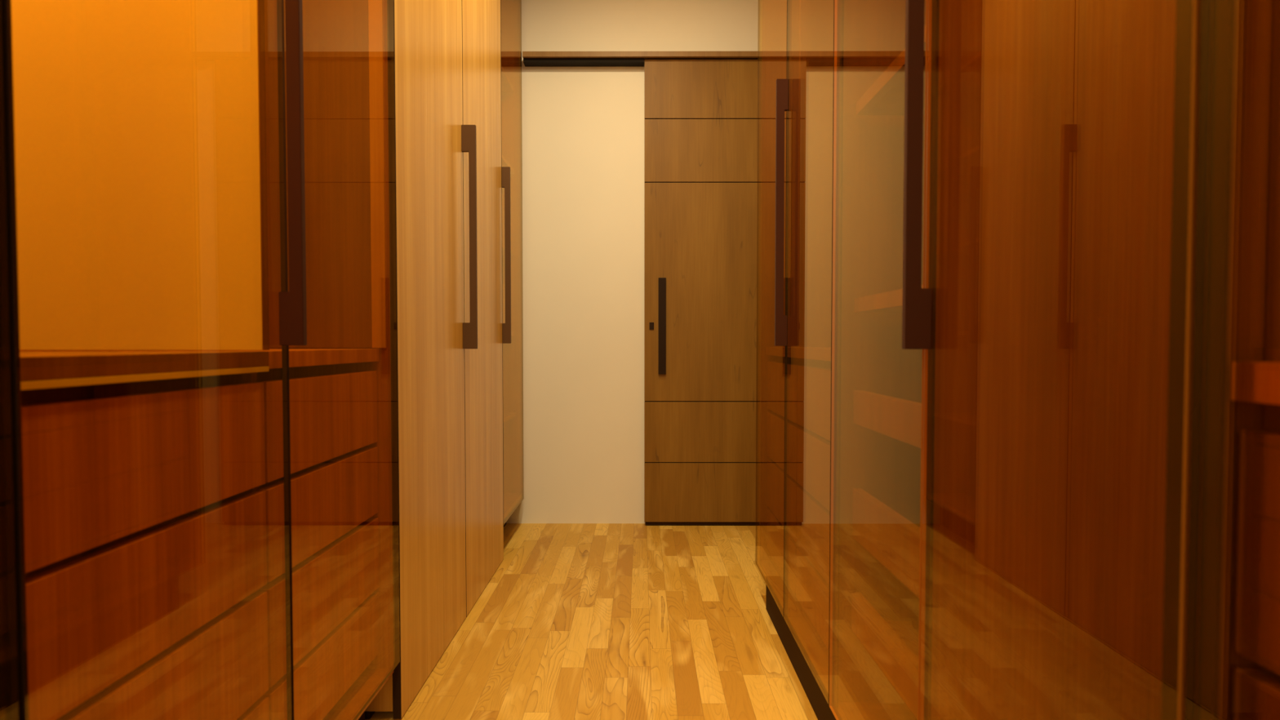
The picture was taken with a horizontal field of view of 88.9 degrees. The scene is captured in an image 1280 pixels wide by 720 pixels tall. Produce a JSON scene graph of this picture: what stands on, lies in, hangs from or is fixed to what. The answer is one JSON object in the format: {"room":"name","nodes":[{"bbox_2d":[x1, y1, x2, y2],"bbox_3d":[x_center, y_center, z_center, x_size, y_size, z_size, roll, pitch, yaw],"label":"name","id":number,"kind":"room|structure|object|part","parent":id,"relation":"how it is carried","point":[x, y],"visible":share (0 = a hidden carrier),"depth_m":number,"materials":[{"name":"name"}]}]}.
{"room":"walk-in closet","nodes":[
{"label":"walk-in closet","id":0,"kind":"room"},
{"bbox_2d":[364,523,817,719],"bbox_3d":[-0.068,0.923,0.866,2.260,0.060,4.882,0,2,0],"label":"floor","id":1,"kind":"structure","parent":0,"point":[575,621],"depth_m":2.02,"materials":[{"name":"brown wood"}]},
{"bbox_2d":[0,1,18,719],"bbox_3d":[-0.866,-0.456,0.121,0.647,2.734,0.942,0,2,0],"label":"wardrobe","id":2,"kind":"object","parent":1,"relation":"on","point":[8,662],"visible":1,"depth_m":0.60,"materials":[{"name":"brown wood"}]},
{"bbox_2d":[0,0,399,719],"bbox_3d":[-0.864,-0.481,1.069,0.647,2.734,0.948,0,2,0],"label":"wardrobe","id":3,"kind":"object","parent":1,"relation":"on","point":[197,191],"visible":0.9,"depth_m":1.07,"materials":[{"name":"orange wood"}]},
{"bbox_3d":[-0.629,0.127,0.856,0.018,0.168,0.445,0,2,0],"label":"drawer","id":4,"kind":"part","parent":3,"relation":"part of","materials":[{"name":"red wood"}]},
{"bbox_2d":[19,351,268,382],"bbox_3d":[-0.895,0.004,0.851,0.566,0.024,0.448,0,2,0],"label":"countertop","id":5,"kind":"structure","parent":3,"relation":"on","point":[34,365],"depth_m":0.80,"materials":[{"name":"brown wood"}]},
{"bbox_3d":[-0.622,0.021,0.851,0.021,0.008,0.446,0,2,0],"label":"edge trim","id":6,"kind":"part","parent":3,"relation":"part of","materials":[{"name":"beige laminate"}]},
{"bbox_3d":[-0.629,0.300,0.860,0.018,0.156,0.445,0,2,0],"label":"drawer","id":7,"kind":"part","parent":3,"relation":"part of","materials":[{"name":"red wood"}]},
{"bbox_3d":[-0.629,0.473,0.865,0.018,0.166,0.445,0,2,0],"label":"drawer","id":8,"kind":"part","parent":3,"relation":"part of","materials":[{"name":"red wood"}]},
{"bbox_2d":[19,348,379,368],"bbox_3d":[-0.895,-0.006,1.307,0.564,0.029,0.460,0,2,0],"label":"countertop","id":9,"kind":"structure","parent":3,"relation":"on","point":[297,357],"depth_m":1.25,"materials":[{"name":"red wood"}]},
{"bbox_3d":[-0.629,0.640,0.869,0.018,0.144,0.445,0,2,0],"label":"drawer","id":10,"kind":"part","parent":3,"relation":"part of","materials":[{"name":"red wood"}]},
{"bbox_3d":[-0.560,-0.394,1.044,0.039,0.741,0.012,0,2,0],"label":"handle","id":11,"kind":"part","parent":3,"relation":"part of","materials":[{"name":"black metal"}]},
{"bbox_3d":[-0.628,0.288,1.315,0.018,0.156,0.452,0,2,0],"label":"drawer","id":12,"kind":"part","parent":3,"relation":"part of","materials":[{"name":"red wood"}]},
{"bbox_3d":[-0.628,0.462,1.320,0.018,0.166,0.452,0,2,0],"label":"drawer","id":13,"kind":"part","parent":3,"relation":"part of","materials":[{"name":"red wood"}]},
{"bbox_3d":[-0.628,0.115,1.311,0.018,0.168,0.452,0,2,0],"label":"drawer","id":14,"kind":"part","parent":3,"relation":"part of","materials":[{"name":"red wood"}]},
{"bbox_3d":[-0.628,0.628,1.324,0.018,0.144,0.452,0,2,0],"label":"drawer","id":15,"kind":"part","parent":3,"relation":"part of","materials":[{"name":"red wood"}]},
{"bbox_3d":[-0.582,-0.560,1.301,0.006,2.588,0.476,0,2,0],"label":"glass door","id":16,"kind":"part","parent":3,"relation":"part of","materials":[{"name":"clear glass"}]},
{"bbox_2d":[364,0,503,719],"bbox_3d":[-0.858,-0.509,2.133,0.654,2.734,1.173,0,2,0],"label":"wardrobe","id":17,"kind":"object","parent":1,"relation":"on","point":[447,66],"visible":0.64,"depth_m":1.92,"materials":[{"name":"brown wood"}]},
{"bbox_3d":[-0.588,-0.503,1.838,0.020,2.731,0.584,0,2,0],"label":"door","id":18,"kind":"part","parent":17,"relation":"part of","materials":[{"name":"brown wood"}]},
{"bbox_3d":[-0.554,-0.398,2.122,0.046,0.724,0.012,0,2,0],"label":"handle","id":19,"kind":"part","parent":17,"relation":"part of","materials":[{"name":"brown metal"}]},
{"bbox_3d":[-0.587,-0.518,2.426,0.020,2.731,0.582,0,2,0],"label":"door","id":20,"kind":"part","parent":17,"relation":"part of","materials":[{"name":"brown wood"}]},
{"bbox_2d":[500,0,524,527],"bbox_3d":[-0.862,-0.532,2.991,0.642,2.734,0.540,0,2,0],"label":"wardrobe","id":21,"kind":"object","parent":1,"relation":"on","point":[510,10],"visible":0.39,"depth_m":3.23,"materials":[{"name":"light oak veneer"},{"name":"dark brown metal"}]},
{"bbox_3d":[-0.558,-0.437,2.729,0.034,0.734,0.012,0,2,0],"label":"handle","id":22,"kind":"part","parent":21,"relation":"part of","materials":[{"name":"brown metal"}]},
{"bbox_2d":[755,0,839,719],"bbox_3d":[0.718,-0.502,1.860,0.672,2.734,0.920,0,2,0],"label":"wardrobe","id":23,"kind":"object","parent":1,"relation":"on","point":[797,36],"visible":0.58,"depth_m":1.85,"materials":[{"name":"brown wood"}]},
{"bbox_3d":[0.419,-0.568,2.087,0.006,2.615,0.464,0,2,0],"label":"glass door","id":24,"kind":"part","parent":23,"relation":"part of","materials":[{"name":"clear glass"}]},
{"bbox_3d":[0.398,-0.413,1.837,0.033,0.746,0.012,0,2,0],"label":"handle","id":25,"kind":"part","parent":23,"relation":"part of","materials":[{"name":"black metal"}]},
{"bbox_3d":[0.461,0.608,2.110,0.018,0.144,0.436,0,2,0],"label":"drawer","id":26,"kind":"part","parent":23,"relation":"part of","materials":[{"name":"brown wood"}]},
{"bbox_3d":[0.461,0.441,2.105,0.018,0.166,0.436,0,2,0],"label":"drawer","id":27,"kind":"part","parent":23,"relation":"part of","materials":[{"name":"brown wood"}]},
{"bbox_3d":[0.461,0.094,2.096,0.018,0.168,0.436,0,2,0],"label":"drawer","id":28,"kind":"part","parent":23,"relation":"part of","materials":[{"name":"brown wood"}]},
{"bbox_3d":[0.461,0.268,2.101,0.018,0.156,0.436,0,2,0],"label":"drawer","id":29,"kind":"part","parent":23,"relation":"part of","materials":[{"name":"brown wood"}]},
{"bbox_2d":[765,346,831,361],"bbox_3d":[0.744,-0.021,1.873,0.600,0.029,0.881,0,2,0],"label":"countertop","id":30,"kind":"structure","parent":23,"relation":"on","point":[823,353],"depth_m":1.79,"materials":[{"name":"brown wood"}]},
{"bbox_3d":[0.418,-0.555,1.625,0.006,2.615,0.450,0,2,0],"label":"glass door","id":31,"kind":"part","parent":23,"relation":"part of","materials":[{"name":"clear glass"}]},
{"bbox_3d":[0.460,0.619,1.668,0.018,0.144,0.431,0,2,0],"label":"drawer","id":32,"kind":"part","parent":23,"relation":"part of","materials":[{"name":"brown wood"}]},
{"bbox_3d":[0.460,0.453,1.664,0.018,0.166,0.431,0,2,0],"label":"drawer","id":33,"kind":"part","parent":23,"relation":"part of","materials":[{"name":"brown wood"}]},
{"bbox_3d":[0.460,0.280,1.659,0.018,0.156,0.431,0,2,0],"label":"drawer","id":34,"kind":"part","parent":23,"relation":"part of","materials":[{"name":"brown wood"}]},
{"bbox_3d":[0.460,0.106,1.655,0.018,0.168,0.431,0,2,0],"label":"drawer","id":35,"kind":"part","parent":23,"relation":"part of","materials":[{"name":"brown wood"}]},
{"bbox_2d":[829,0,1275,719],"bbox_3d":[0.714,-0.478,0.938,0.676,2.734,0.917,0,2,0],"label":"wardrobe","id":36,"kind":"object","parent":1,"relation":"on","point":[1017,179],"visible":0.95,"depth_m":0.95,"materials":[{"name":"brown wood"}]},
{"bbox_3d":[0.417,-0.543,1.168,0.006,2.615,0.453,0,2,0],"label":"glass door","id":37,"kind":"part","parent":36,"relation":"part of","materials":[{"name":"clear glass"}]},
{"bbox_2d":[851,592,919,719],"bbox_3d":[0.744,0.539,1.187,0.588,0.080,0.402,0,2,0],"label":"shelf","id":38,"kind":"object","parent":36,"relation":"attached to","point":[894,646],"depth_m":1.22,"materials":[{"name":"brown wood"}]},
{"bbox_2d":[852,488,919,597],"bbox_3d":[0.744,0.329,1.181,0.588,0.103,0.402,0,2,0],"label":"shelf","id":39,"kind":"object","parent":36,"relation":"attached to","point":[893,540],"depth_m":1.18,"materials":[{"name":"brown wood"}]},
{"bbox_2d":[853,390,921,448],"bbox_3d":[0.744,0.104,1.175,0.588,0.069,0.402,0,2,0],"label":"shelf","id":40,"kind":"object","parent":36,"relation":"attached to","point":[899,419],"depth_m":1.18,"materials":[{"name":"brown wood"}]},
{"bbox_2d":[853,284,923,312],"bbox_3d":[0.744,-0.109,1.170,0.588,0.029,0.402,0,2,0],"label":"shelf","id":41,"kind":"object","parent":36,"relation":"attached to","point":[891,301],"depth_m":1.24,"materials":[{"name":"brown wood"}]},
{"bbox_2d":[855,25,925,115],"bbox_3d":[0.744,-0.518,1.159,0.588,0.026,0.402,0,2,0],"label":"shelf","id":42,"kind":"object","parent":36,"relation":"attached to","point":[886,96],"depth_m":1.25,"materials":[{"name":"brown wood"}]},
{"bbox_3d":[0.394,-0.388,0.921,0.037,0.746,0.012,0,2,0],"label":"handle","id":43,"kind":"part","parent":36,"relation":"part of","materials":[{"name":"black metal"}]},
{"bbox_3d":[0.416,-0.531,0.707,0.006,2.615,0.457,0,2,0],"label":"glass door","id":44,"kind":"part","parent":36,"relation":"part of","materials":[{"name":"clear glass"}]},
{"bbox_2d":[1184,0,1279,719],"bbox_3d":[0.712,-0.454,0.016,0.676,2.734,0.919,0,2,0],"label":"wardrobe","id":45,"kind":"object","parent":1,"relation":"on","point":[1256,696],"visible":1,"depth_m":0.48,"materials":[{"name":"brown wood"}]},
{"bbox_3d":[0.415,-0.519,0.246,0.006,2.615,0.454,0,2,0],"label":"glass door","id":46,"kind":"part","parent":45,"relation":"part of","materials":[{"name":"clear glass"}]},
{"bbox_2d":[1231,361,1279,402],"bbox_3d":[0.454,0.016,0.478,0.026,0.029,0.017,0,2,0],"label":"countertop","id":47,"kind":"structure","parent":45,"relation":"on","point":[1242,372],"depth_m":0.48,"materials":[{"name":"red wood"}]},
{"bbox_3d":[0.457,0.316,0.268,0.018,0.156,0.453,0,2,0],"label":"drawer","id":48,"kind":"part","parent":45,"relation":"part of","materials":[{"name":"brown wood"}]},
{"bbox_3d":[0.457,0.142,0.263,0.018,0.168,0.453,0,2,0],"label":"drawer","id":49,"kind":"part","parent":45,"relation":"part of","materials":[{"name":"brown wood"}]},
{"bbox_2d":[1253,362,1279,404],"bbox_3d":[0.740,0.028,0.029,0.600,0.029,0.880,0,2,0],"label":"countertop","id":50,"kind":"structure","parent":45,"relation":"on","point":[1266,375],"depth_m":0.46,"materials":[{"name":"red wood"}]},
{"bbox_2d":[506,0,762,523],"bbox_3d":[-0.062,-0.547,3.319,2.460,2.870,0.100,0,2,0],"label":"wall","id":51,"kind":"structure","parent":0,"point":[583,127],"depth_m":3.27,"materials":[{"name":"white paint"}]},
{"bbox_2d":[522,51,761,66],"bbox_3d":[0.248,-1.478,3.205,1.638,0.044,0.078,0,2,0],"label":"sliding door rail","id":52,"kind":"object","parent":51,"relation":"attached to","point":[531,59],"depth_m":3.17,"materials":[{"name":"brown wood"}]},
{"bbox_2d":[644,59,761,524],"bbox_3d":[0.481,-0.324,3.236,0.917,2.300,0.046,0,2,0],"label":"door","id":53,"kind":"structure","parent":51,"relation":"in","point":[700,116],"depth_m":3.23,"materials":[{"name":"brown wood"}]},
{"bbox_3d":[0.110,-0.168,3.225,0.037,0.476,0.012,0,2,0],"label":"handle","id":54,"kind":"part","parent":53,"relation":"part of","materials":[{"name":"black metal"}]}
]}

